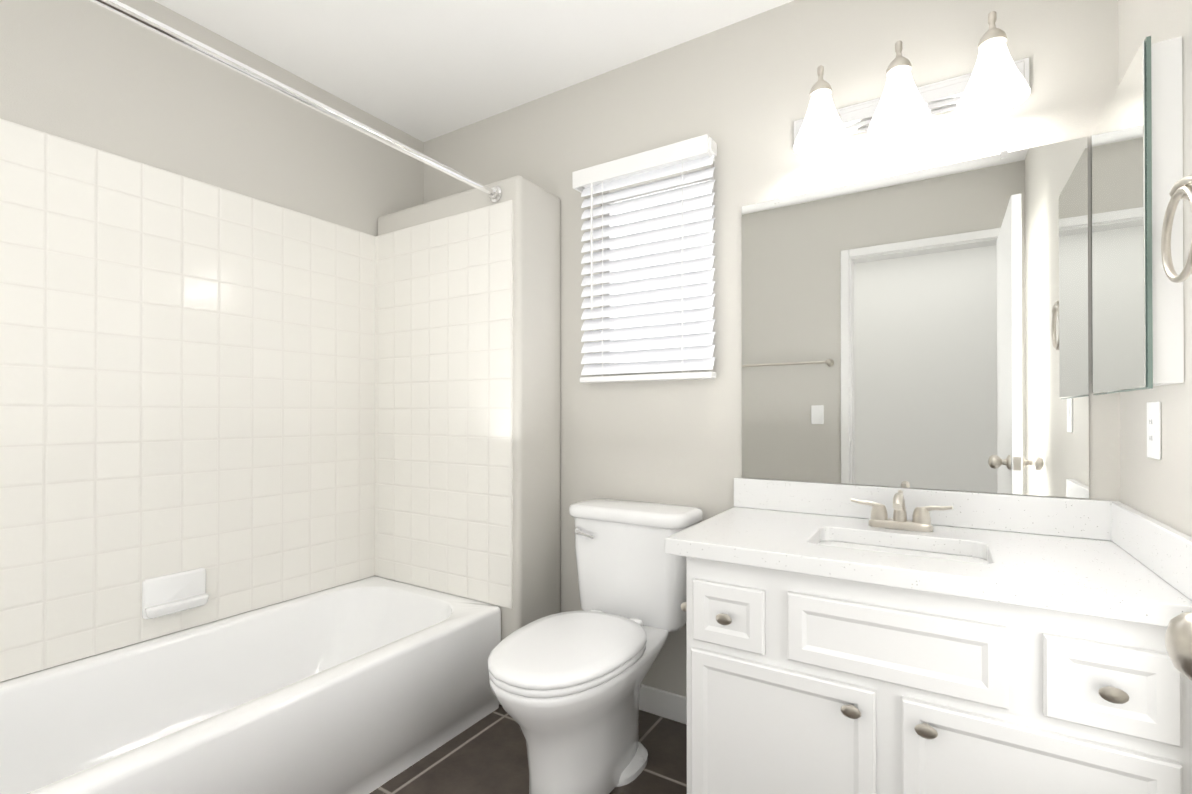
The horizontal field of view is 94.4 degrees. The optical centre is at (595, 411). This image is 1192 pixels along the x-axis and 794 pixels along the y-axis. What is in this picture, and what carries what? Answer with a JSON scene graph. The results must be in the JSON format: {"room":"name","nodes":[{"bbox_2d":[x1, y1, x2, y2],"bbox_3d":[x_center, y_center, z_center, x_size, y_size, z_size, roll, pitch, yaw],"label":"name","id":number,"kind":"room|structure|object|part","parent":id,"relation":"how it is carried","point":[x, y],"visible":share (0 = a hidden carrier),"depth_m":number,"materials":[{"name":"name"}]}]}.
{"room":"bathroom","nodes":[
{"label":"bathroom","id":0,"kind":"room"},
{"bbox_2d":[0,0,423,681],"bbox_3d":[-1.371,-0.108,1.987,0.120,2.440,2.100,0,0,32],"label":"wall","id":1,"kind":"structure","parent":0,"point":[90,74],"depth_m":1.87,"materials":[{"name":"grey paint"}]},
{"bbox_2d":[0,118,374,681],"bbox_3d":[-1.399,-0.030,1.821,0.008,1.517,1.550,0,0,32],"label":"wall tile","id":2,"kind":"structure","parent":1,"relation":"attached to","point":[187,373],"depth_m":1.80,"materials":[{"name":"white tile"}]},
{"bbox_2d":[142,568,208,618],"bbox_3d":[-1.370,0.596,1.809,0.050,0.126,0.175,0,0,32],"label":"soap dish","id":3,"kind":"object","parent":2,"relation":"attached to","point":[168,594],"visible":1,"depth_m":1.80,"materials":[{"name":"white ceramic"}]},
{"bbox_2d":[378,176,559,704],"bbox_3d":[-0.565,0.117,2.372,0.835,1.995,0.270,0,0,32],"label":"wall","id":4,"kind":"structure","parent":0,"point":[536,402],"depth_m":2.13,"materials":[{"name":"grey paint"}]},
{"bbox_2d":[89,0,501,201],"bbox_3d":[-0.792,-0.830,1.445,0.060,0.060,1.548,0,0,32],"label":"shower rod","id":5,"kind":"object","parent":4,"relation":"attached to","point":[169,33],"visible":0.96,"depth_m":1.40,"materials":[{"name":"silver metal"}]},
{"bbox_2d":[375,200,512,608],"bbox_3d":[-0.648,-0.028,2.261,0.797,1.517,0.008,0,0,32],"label":"wall tile","id":6,"kind":"structure","parent":4,"relation":"attached to","point":[443,404],"depth_m":2.23,"materials":[{"name":"white tile"}]},
{"bbox_2d":[153,0,793,141],"bbox_3d":[-0.247,-1.381,1.290,2.770,0.100,2.100,0,0,32],"label":"ceiling","id":7,"kind":"structure","parent":0,"point":[424,70],"depth_m":1.98,"materials":[{"name":"white paint"}]},
{"bbox_2d":[370,704,686,793],"bbox_3d":[-0.247,1.159,1.278,2.770,0.100,2.100,0,0,32],"label":"floor","id":8,"kind":"structure","parent":0,"point":[487,754],"depth_m":1.74,"materials":[{"name":"tile"}]},
{"bbox_2d":[0,576,500,793],"bbox_3d":[-1.081,0.920,1.617,0.752,0.380,1.542,0,0,32],"label":"bathtub","id":9,"kind":"object","parent":8,"relation":"on","point":[368,685],"visible":0.85,"depth_m":1.65,"materials":[{"name":"white ceramic"}]},
{"bbox_2d":[488,498,702,793],"bbox_3d":[-0.012,0.720,1.712,0.460,0.781,0.780,0,0,32],"label":"toilet","id":10,"kind":"object","parent":8,"relation":"on","point":[566,687],"visible":1,"depth_m":1.62,"materials":[{"name":"white ceramic"}]},
{"bbox_3d":[-0.079,0.699,1.605,0.380,0.020,0.520,0,0,32],"label":"seat","id":11,"kind":"part","parent":10,"relation":"part of","materials":[{"name":"white plastic"}]},
{"bbox_3d":[-0.080,0.675,1.605,0.384,0.026,0.525,0,0,32],"label":"lid","id":12,"kind":"part","parent":10,"relation":"part of","materials":[{"name":"white plastic"}]},
{"bbox_3d":[-0.017,0.911,1.703,0.376,0.400,0.747,0,0,32],"label":"bowl","id":13,"kind":"part","parent":10,"relation":"part of","materials":[{"name":"white ceramic"}]},
{"bbox_3d":[-0.038,0.428,1.925,0.077,0.025,0.016,0,0,32],"label":"lever arm","id":14,"kind":"part","parent":10,"relation":"part of"},
{"bbox_3d":[0.137,0.548,1.951,0.430,0.343,0.195,0,0,32],"label":"tank","id":15,"kind":"part","parent":10,"relation":"part of","materials":[{"name":"white ceramic"}]},
{"bbox_3d":[0.136,0.353,1.950,0.460,0.045,0.224,0,0,32],"label":"tank lid","id":16,"kind":"part","parent":10,"relation":"part of","materials":[{"name":"white ceramic"}]},
{"bbox_2d":[665,478,1191,793],"bbox_3d":[0.730,0.663,1.375,0.970,0.892,0.578,0,0,32],"label":"bathroom vanity","id":17,"kind":"object","parent":8,"relation":"on","point":[850,639],"visible":1,"depth_m":1.16,"materials":[{"name":"white paint"}]},
{"bbox_3d":[0.318,0.493,1.334,0.176,0.148,0.018,0,0,32],"label":"drawer","id":18,"kind":"part","parent":17,"relation":"part of","materials":[{"name":"white paint"}]},
{"bbox_3d":[0.415,0.787,1.272,0.412,0.393,0.018,0,0,32],"label":"door","id":19,"kind":"part","parent":17,"relation":"part of","materials":[{"name":"white paint"}]},
{"bbox_3d":[0.609,0.487,1.152,0.405,0.152,0.018,0,0,32],"label":"panel","id":20,"kind":"part","parent":17,"relation":"part of","materials":[{"name":"white paint"}]},
{"bbox_2d":[665,507,1191,626],"bbox_3d":[0.733,0.339,1.380,0.968,0.040,0.568,0,0,32],"label":"countertop","id":21,"kind":"structure","parent":17,"relation":"on","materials":[{"name":"stone"}]},
{"bbox_2d":[850,490,952,531],"bbox_3d":[0.814,0.268,1.483,0.246,0.102,0.138,0,0,32],"label":"faucet","id":22,"kind":"object","parent":21,"relation":"on","point":[879,521],"depth_m":1.50,"materials":[{"name":"silver metal"}]},
{"bbox_3d":[0.804,0.786,1.029,0.410,0.393,0.018,0,0,32],"label":"door","id":23,"kind":"part","parent":17,"relation":"part of","materials":[{"name":"white paint"}]},
{"bbox_3d":[0.901,0.485,0.969,0.180,0.149,0.018,0,0,32],"label":"drawer","id":24,"kind":"part","parent":17,"relation":"part of","materials":[{"name":"white paint"}]},
{"bbox_2d":[424,0,1119,696],"bbox_3d":[0.267,-0.107,2.106,2.530,2.440,0.160,0,0,32],"label":"wall","id":25,"kind":"structure","parent":0,"point":[768,63],"depth_m":1.89,"materials":[{"name":"grey paint"}]},
{"bbox_2d":[603,172,713,365],"bbox_3d":[0.251,-0.517,2.138,0.500,0.720,0.055,0,0,32],"label":"window unit","id":26,"kind":"structure","parent":25,"relation":"in","point":[663,214],"depth_m":2.15,"materials":[{"name":"white paint"}]},
{"bbox_2d":[572,134,716,382],"bbox_3d":[0.165,-0.523,2.030,0.560,0.821,0.076,0,0,32],"label":"window blind","id":27,"kind":"object","parent":26,"relation":"attached to","point":[685,155],"visible":0.98,"depth_m":2.00,"materials":[{"name":"white paint"}]},
{"bbox_2d":[639,684,686,724],"bbox_3d":[0.186,1.065,2.050,0.775,0.095,0.012,0,0,32],"label":"baseboard","id":28,"kind":"structure","parent":25,"relation":"attached to","point":[664,704],"depth_m":2.00,"materials":[{"name":"white paint"}]},
{"bbox_2d":[793,11,1030,155],"bbox_3d":[0.843,-0.907,1.540,0.600,0.231,0.190,0,0,32],"label":"sconce","id":29,"kind":"object","parent":25,"relation":"attached to","point":[996,80],"visible":1,"depth_m":1.52,"materials":[{"name":"white glass"}]},
{"bbox_3d":[0.678,-0.953,1.654,0.062,0.140,0.116,0,0,32],"label":"arm","id":30,"kind":"part","parent":29,"relation":"part of"},
{"bbox_3d":[0.664,-0.867,1.631,0.154,0.150,0.154,0,0,32],"label":"lamp shade","id":31,"kind":"part","parent":29,"relation":"part of","materials":[{"name":"white glass"}]},
{"bbox_3d":[0.850,-0.953,1.546,0.062,0.140,0.116,0,0,32],"label":"arm","id":32,"kind":"part","parent":29,"relation":"part of"},
{"bbox_3d":[0.836,-0.867,1.523,0.154,0.150,0.154,0,0,32],"label":"lamp shade","id":33,"kind":"part","parent":29,"relation":"part of","materials":[{"name":"white glass"}]},
{"bbox_3d":[0.886,-0.890,1.609,0.600,0.090,0.028,0,0,32],"label":"plate","id":34,"kind":"part","parent":29,"relation":"part of","materials":[{"name":"silver metal"}]},
{"bbox_3d":[1.028,-0.954,1.435,0.062,0.140,0.116,0,0,32],"label":"arm","id":35,"kind":"part","parent":29,"relation":"part of"},
{"bbox_3d":[1.014,-0.868,1.412,0.154,0.150,0.154,0,0,32],"label":"lamp shade","id":36,"kind":"part","parent":29,"relation":"part of","materials":[{"name":"white glass"}]},
{"bbox_2d":[742,137,1088,498],"bbox_3d":[0.868,-0.240,1.629,0.885,0.921,0.008,0,0,32],"label":"vanity mirror","id":37,"kind":"object","parent":25,"relation":"attached to","point":[926,329],"visible":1,"depth_m":1.58,"materials":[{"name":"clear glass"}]},
{"bbox_2d":[734,478,1118,540],"bbox_3d":[0.879,0.271,1.613,0.968,0.098,0.020,0,0,32],"label":"backsplash","id":38,"kind":"structure","parent":25,"relation":"attached to","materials":[{"name":"stone"}]},
{"bbox_2d":[1118,0,1191,536],"bbox_3d":[0.876,-0.115,0.580,0.120,2.440,2.100,0,0,32],"label":"wall","id":39,"kind":"structure","parent":0,"point":[1160,490],"depth_m":1.08,"materials":[{"name":"grey paint"}]},
{"bbox_2d":[1090,36,1183,394],"bbox_3d":[1.151,-0.367,1.190,0.054,0.650,0.433,0,0,32],"label":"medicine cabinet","id":40,"kind":"object","parent":39,"relation":"attached to","point":[1136,174],"visible":0.98,"depth_m":1.05,"materials":[{"name":"white paint"}]},
{"bbox_3d":[1.130,-0.367,1.204,0.004,0.644,0.429,0,0,32],"label":"glass","id":41,"kind":"part","parent":40,"relation":"part of","materials":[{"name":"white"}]},
{"bbox_2d":[1147,401,1160,459],"bbox_3d":[1.150,0.038,1.139,0.008,0.117,0.072,0,0,32],"label":"outlet","id":42,"kind":"object","parent":39,"relation":"attached to","point":[1154,430],"visible":1,"depth_m":1.13,"materials":[{"name":"white plastic"}]},
{"bbox_2d":[1161,174,1191,282],"bbox_3d":[0.970,-0.303,0.893,0.048,0.183,0.154,0,0,32],"label":"towel ring","id":43,"kind":"object","parent":39,"relation":"attached to","point":[1181,189],"visible":1,"depth_m":0.92,"materials":[{"name":"silver metal"}]},
{"bbox_3d":[-0.096,0.073,0.020,0.774,2.060,0.122,0,0,32],"label":"door frame","id":44,"kind":"structure","parent":0,"visible":0},
{"bbox_3d":[0.441,0.083,0.198,0.035,2.018,0.740,0,0,32],"label":"door","id":45,"kind":"structure","parent":44,"relation":"attached to","visible":0},
{"bbox_2d":[1165,612,1191,680],"bbox_3d":[0.601,0.210,0.451,0.191,0.064,0.064,0,0,32],"label":"door knob","id":46,"kind":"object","parent":45,"relation":"attached to","point":[1178,639],"depth_m":0.49,"materials":[{"name":"silver metal"}]}
]}

